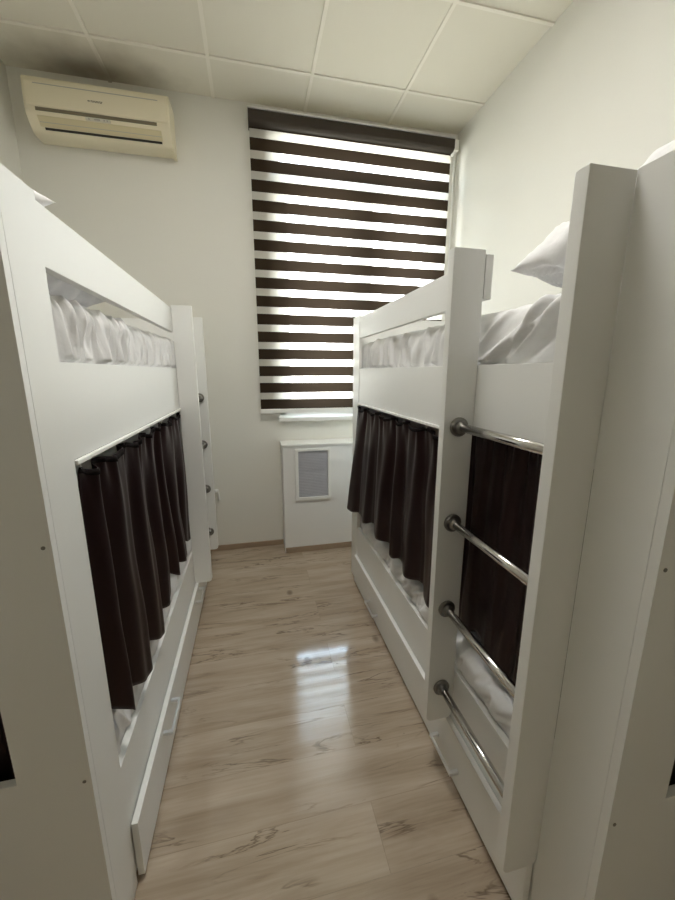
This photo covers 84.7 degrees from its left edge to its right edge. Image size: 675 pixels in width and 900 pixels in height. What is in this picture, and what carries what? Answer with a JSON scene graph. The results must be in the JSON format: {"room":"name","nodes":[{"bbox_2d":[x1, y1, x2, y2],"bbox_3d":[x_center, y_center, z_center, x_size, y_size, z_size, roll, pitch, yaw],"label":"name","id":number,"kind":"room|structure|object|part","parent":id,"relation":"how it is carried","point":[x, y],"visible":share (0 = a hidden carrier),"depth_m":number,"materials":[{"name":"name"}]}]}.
{"room":"dormitory","nodes":[
{"label":"dormitory","id":0,"kind":"room"},
{"bbox_2d":[0,59,22,180],"bbox_3d":[-1.427,-0.227,0.034,0.100,3.276,5.576,-3,12,-12],"label":"wall","id":1,"kind":"structure","parent":0,"point":[9,153],"depth_m":2.16,"materials":[{"name":"paint"}]},
{"bbox_2d":[5,65,457,544],"bbox_3d":[-0.543,-0.831,2.906,2.918,3.276,0.240,-3,12,-12],"label":"wall","id":2,"kind":"structure","parent":0,"point":[182,229],"depth_m":2.54,"materials":[{"name":"paint"}]},
{"bbox_2d":[20,75,177,161],"bbox_3d":[-1.405,-1.994,2.237,0.767,0.272,0.190,-3,12,-12],"label":"air conditioner","id":3,"kind":"object","parent":2,"relation":"attached to","point":[58,112],"visible":1,"depth_m":2.17,"materials":[{"name":"beige plastic"}]},
{"bbox_3d":[-1.387,-2.017,2.144,0.741,0.127,0.012,-3,12,-12],"label":"panel","id":4,"kind":"part","parent":3,"relation":"part of","materials":[{"name":"beige plastic"}]},
{"bbox_2d":[45,127,161,143],"bbox_3d":[-1.389,-1.882,2.219,0.630,0.013,0.012,-3,12,-12],"label":"outlet","id":5,"kind":"object","parent":3,"relation":"attached to","point":[85,133],"depth_m":2.21,"materials":[{"name":"grey plastic"}]},
{"bbox_2d":[214,489,219,499],"bbox_3d":[-0.953,0.353,2.918,0.050,0.086,0.029,-3,12,-12],"label":"wall fitting","id":6,"kind":"object","parent":2,"relation":"attached to","point":[216,490],"visible":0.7,"depth_m":2.91,"materials":[{"name":"white plastic"}]},
{"bbox_2d":[210,539,283,550],"bbox_3d":[-1.197,0.809,2.967,1.520,0.042,0.014,-3,12,-12],"label":"baseboard","id":7,"kind":"structure","parent":2,"relation":"attached to","point":[279,541],"depth_m":3.06,"materials":[{"name":"wood"}]},
{"bbox_2d":[278,413,352,421],"bbox_3d":[0.206,-0.286,3.110,1.398,0.034,0.190,-3,12,-12],"label":"windowsill","id":8,"kind":"structure","parent":2,"relation":"attached to","point":[333,416],"depth_m":2.96,"materials":[{"name":"white plastic"}]},
{"bbox_2d":[280,412,352,414],"bbox_3d":[0.170,-1.275,2.993,1.340,1.990,0.110,-3,12,-12],"label":"window","id":9,"kind":"structure","parent":2,"relation":"in","point":[313,412],"depth_m":3.11,"materials":[{"name":"white plastic"}]},
{"bbox_2d":[247,105,458,413],"bbox_3d":[0.146,-1.284,2.789,1.509,1.986,0.104,-3,12,-12],"label":"roller blind","id":10,"kind":"object","parent":2,"relation":"attached to","point":[350,217],"visible":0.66,"depth_m":2.72,"materials":[{"name":"brown fabric"}]},
{"bbox_3d":[0.130,-0.328,2.990,1.469,0.034,0.022,-3,12,-12],"label":"rail","id":11,"kind":"part","parent":10,"relation":"part of","materials":[{"name":"white plastic"}]},
{"bbox_3d":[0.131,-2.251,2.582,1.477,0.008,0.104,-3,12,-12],"label":"cassette rail","id":12,"kind":"part","parent":10,"relation":"part of","materials":[{"name":"brown plastic"}]},
{"bbox_3d":[0.865,-1.712,2.870,0.034,1.161,0.092,-3,12,-12],"label":"pull chain","id":13,"kind":"part","parent":10,"relation":"part of","materials":[{"name":"white plastic"}]},
{"bbox_2d":[0,0,573,134],"bbox_3d":[0.060,-1.811,-0.029,2.918,0.050,5.236,-3,12,-12],"label":"ceiling","id":14,"kind":"structure","parent":0,"point":[380,42],"depth_m":2.05,"materials":[{"name":"tile"}]},
{"bbox_2d":[0,0,554,124],"bbox_3d":[0.060,-1.784,-0.023,2.918,0.008,5.236,-3,12,-12],"label":"ceiling grid","id":15,"kind":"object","parent":14,"relation":"attached to","point":[86,34],"depth_m":2.03,"materials":[{"name":"metal"}]},
{"bbox_2d":[134,544,510,899],"bbox_3d":[0.069,1.359,0.597,3.118,0.060,5.356,-3,12,-12],"label":"floor","id":16,"kind":"structure","parent":0,"point":[303,764],"depth_m":1.35,"materials":[{"name":"brown wood"}]},
{"bbox_2d":[0,163,217,899],"bbox_3d":[-1.157,0.223,1.584,1.020,1.754,1.955,-3,12,-12],"label":"bunk bed","id":17,"kind":"object","parent":16,"relation":"on","point":[78,816],"visible":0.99,"depth_m":0.81,"materials":[{"name":"white wood"}]},
{"bbox_2d":[0,712,14,781],"bbox_3d":[-0.994,0.410,0.675,0.681,0.768,0.033,-3,12,-12],"label":"curtain","id":18,"kind":"object","parent":17,"relation":"hanging from","point":[6,768],"visible":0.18,"depth_m":0.80,"materials":[{"name":"black fabric"}]},
{"bbox_3d":[-0.991,0.420,0.651,0.925,1.754,0.018,-3,12,-12],"label":"panel","id":19,"kind":"part","parent":17,"relation":"part of","materials":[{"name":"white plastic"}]},
{"bbox_3d":[-0.565,0.385,0.814,0.022,1.754,0.118,-3,12,-12],"label":"post","id":20,"kind":"part","parent":17,"relation":"part of","materials":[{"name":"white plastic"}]},
{"bbox_3d":[-0.720,-0.540,1.302,0.024,0.118,1.253,-3,12,-12],"label":"guard rail","id":21,"kind":"part","parent":17,"relation":"part of","materials":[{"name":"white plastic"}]},
{"bbox_2d":[49,295,175,367],"bbox_3d":[-1.202,-0.357,1.452,0.935,0.261,1.900,-3,12,-12],"label":"bedding","id":22,"kind":"object","parent":17,"relation":"on","point":[83,334],"visible":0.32,"depth_m":1.01,"materials":[{"name":"white fabric"}]},
{"bbox_2d":[46,273,104,307],"bbox_3d":[-0.911,-0.438,0.896,0.480,0.154,0.660,-3,12,-12],"label":"pillow","id":23,"kind":"object","parent":22,"relation":"on","point":[57,287],"visible":0.19,"depth_m":1.00,"materials":[{"name":"fabric"}]},
{"bbox_2d":[32,189,55,206],"bbox_3d":[-0.936,-0.562,0.796,0.437,0.129,0.320,2,12,7],"label":"pillow","id":24,"kind":"object","parent":23,"relation":"on","point":[44,201],"visible":0.12,"depth_m":0.89,"materials":[{"name":"fabric"}]},
{"bbox_3d":[-0.765,-0.246,1.573,0.021,0.207,1.672,-3,12,-12],"label":"panel","id":25,"kind":"part","parent":17,"relation":"part of","materials":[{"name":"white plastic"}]},
{"bbox_3d":[-0.702,-0.094,1.385,0.010,0.011,1.220,-3,12,-12],"label":"curtain rail","id":26,"kind":"part","parent":17,"relation":"part of","materials":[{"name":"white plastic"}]},
{"bbox_3d":[-1.417,0.032,2.497,0.925,1.754,0.018,-3,12,-12],"label":"panel","id":27,"kind":"part","parent":17,"relation":"part of","materials":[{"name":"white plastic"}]},
{"bbox_2d":[78,412,190,709],"bbox_3d":[-0.696,0.273,1.462,0.062,0.737,1.195,-3,12,-12],"label":"curtain","id":28,"kind":"object","parent":17,"relation":"hanging from","point":[134,500],"visible":0.99,"depth_m":1.10,"materials":[{"name":"black fabric"}]},
{"bbox_2d":[112,508,191,754],"bbox_3d":[-1.204,0.696,1.673,0.905,0.226,1.845,-3,12,-12],"label":"mattress","id":29,"kind":"object","parent":17,"relation":"on","point":[121,717],"visible":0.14,"depth_m":1.15,"materials":[{"name":"white fabric"}]},
{"bbox_3d":[-0.742,0.955,1.830,0.018,0.187,1.660,-3,12,-12],"label":"drawer","id":30,"kind":"part","parent":17,"relation":"part of","materials":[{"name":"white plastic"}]},
{"bbox_3d":[-0.615,0.988,1.379,0.034,0.012,0.150,-3,12,-12],"label":"drawer handle","id":31,"kind":"part","parent":17,"relation":"part of","materials":[{"name":"silver metal"}]},
{"bbox_3d":[-0.787,0.831,2.126,0.034,0.012,0.150,-3,12,-12],"label":"drawer handle","id":32,"kind":"part","parent":17,"relation":"part of","materials":[{"name":"white wood"}]},
{"bbox_2d":[280,438,352,552],"bbox_3d":[0.242,0.346,3.107,1.402,0.886,0.192,-3,12,-12],"label":"radiator cover","id":33,"kind":"object","parent":16,"relation":"on","point":[316,473],"visible":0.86,"depth_m":2.94,"materials":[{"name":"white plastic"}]},
{"bbox_3d":[-0.190,0.189,2.883,0.278,0.410,0.020,-3,12,-12],"label":"grille frame","id":34,"kind":"part","parent":33,"relation":"part of","materials":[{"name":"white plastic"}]},
{"bbox_2d":[298,450,327,496],"bbox_3d":[-0.189,0.183,2.888,0.232,0.374,0.008,-3,12,-12],"label":"grille","id":35,"kind":"object","parent":33,"relation":"attached to","point":[312,464],"depth_m":2.89,"materials":[{"name":"grey metal"}]},
{"bbox_2d":[351,149,674,899],"bbox_3d":[0.722,0.203,1.681,1.020,1.754,1.955,-3,12,-12],"label":"bunk bed","id":36,"kind":"object","parent":16,"relation":"on","point":[603,826],"visible":0.98,"depth_m":0.76,"materials":[{"name":"white wood"}]},
{"bbox_3d":[0.130,0.041,2.451,0.022,1.754,0.118,-3,12,-12],"label":"post","id":37,"kind":"part","parent":36,"relation":"part of","materials":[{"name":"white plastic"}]},
{"bbox_3d":[0.192,0.916,2.137,0.034,0.012,0.150,-3,12,-12],"label":"drawer handle","id":38,"kind":"part","parent":36,"relation":"part of","materials":[{"name":"white wood"}]},
{"bbox_2d":[347,406,438,607],"bbox_3d":[0.246,0.166,1.860,0.081,0.689,1.286,-3,12,-15],"label":"curtain","id":39,"kind":"object","parent":36,"relation":"hanging from","point":[392,487],"visible":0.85,"depth_m":1.72,"materials":[{"name":"black fabric"}]},
{"bbox_3d":[0.555,0.007,2.614,0.925,1.754,0.018,-3,12,-12],"label":"panel","id":40,"kind":"part","parent":36,"relation":"part of","materials":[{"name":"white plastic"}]},
{"bbox_3d":[0.266,-0.168,1.736,0.010,0.011,1.220,-3,12,-12],"label":"curtain rail","id":41,"kind":"part","parent":36,"relation":"part of","materials":[{"name":"white plastic"}]},
{"bbox_3d":[0.284,-0.609,1.632,0.024,0.118,1.253,-3,12,-12],"label":"guard rail","id":42,"kind":"part","parent":36,"relation":"part of","materials":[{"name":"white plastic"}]},
{"bbox_3d":[0.306,0.972,1.750,0.018,0.187,1.660,-3,12,-12],"label":"drawer","id":43,"kind":"part","parent":36,"relation":"part of","materials":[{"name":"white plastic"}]},
{"bbox_3d":[0.379,1.086,1.327,0.034,0.012,0.150,-3,12,-12],"label":"drawer handle","id":44,"kind":"part","parent":36,"relation":"part of","materials":[{"name":"white wood"}]},
{"bbox_2d":[360,515,553,791],"bbox_3d":[0.768,0.672,1.790,0.905,0.226,1.845,-3,12,-12],"label":"mattress","id":45,"kind":"object","parent":36,"relation":"on","point":[498,701],"visible":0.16,"depth_m":1.24,"materials":[{"name":"white fabric"}]},
{"bbox_3d":[0.329,-0.231,1.502,0.021,0.207,1.672,-3,12,-12],"label":"panel","id":46,"kind":"part","parent":36,"relation":"part of","materials":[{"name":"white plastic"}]},
{"bbox_2d":[362,282,621,368],"bbox_3d":[0.769,-0.384,1.568,0.932,0.266,1.897,-3,12,-12],"label":"bedding","id":47,"kind":"object","parent":36,"relation":"on","point":[524,334],"visible":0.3,"depth_m":1.03,"materials":[{"name":"white fabric"}]},
{"bbox_2d":[511,140,674,287],"bbox_3d":[0.861,-0.480,0.825,0.705,0.288,0.492,-3,12,-12],"label":"pillow","id":48,"kind":"object","parent":47,"relation":"on","point":[546,262],"visible":0.16,"depth_m":0.90,"materials":[{"name":"fabric"}]},
{"bbox_2d":[459,435,593,737],"bbox_3d":[0.482,0.315,1.027,0.022,0.730,0.465,-3,12,-12],"label":"curtain","id":49,"kind":"object","parent":36,"relation":"hanging from","point":[503,484],"visible":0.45,"depth_m":1.07,"materials":[{"name":"black fabric"}]},
{"bbox_3d":[0.525,0.401,0.739,0.022,1.754,0.126,-3,12,-12],"label":"post","id":50,"kind":"part","parent":36,"relation":"part of","materials":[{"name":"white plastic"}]},
{"bbox_3d":[0.981,0.395,0.768,0.925,1.754,0.018,-3,12,-12],"label":"panel","id":51,"kind":"part","parent":36,"relation":"part of","materials":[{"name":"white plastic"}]},
{"bbox_2d":[669,760,674,785],"bbox_3d":[0.973,0.385,0.792,0.681,0.767,0.034,-3,12,-12],"label":"curtain","id":52,"kind":"object","parent":36,"relation":"hanging from","point":[672,778],"visible":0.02,"depth_m":0.81,"materials":[{"name":"black fabric"}]},
{"bbox_2d":[451,0,674,314],"bbox_3d":[1.517,-0.364,0.685,0.100,3.276,5.576,-3,12,-12],"label":"wall","id":53,"kind":"structure","parent":0,"point":[598,87],"depth_m":1.91,"materials":[{"name":"paint"}]}
]}

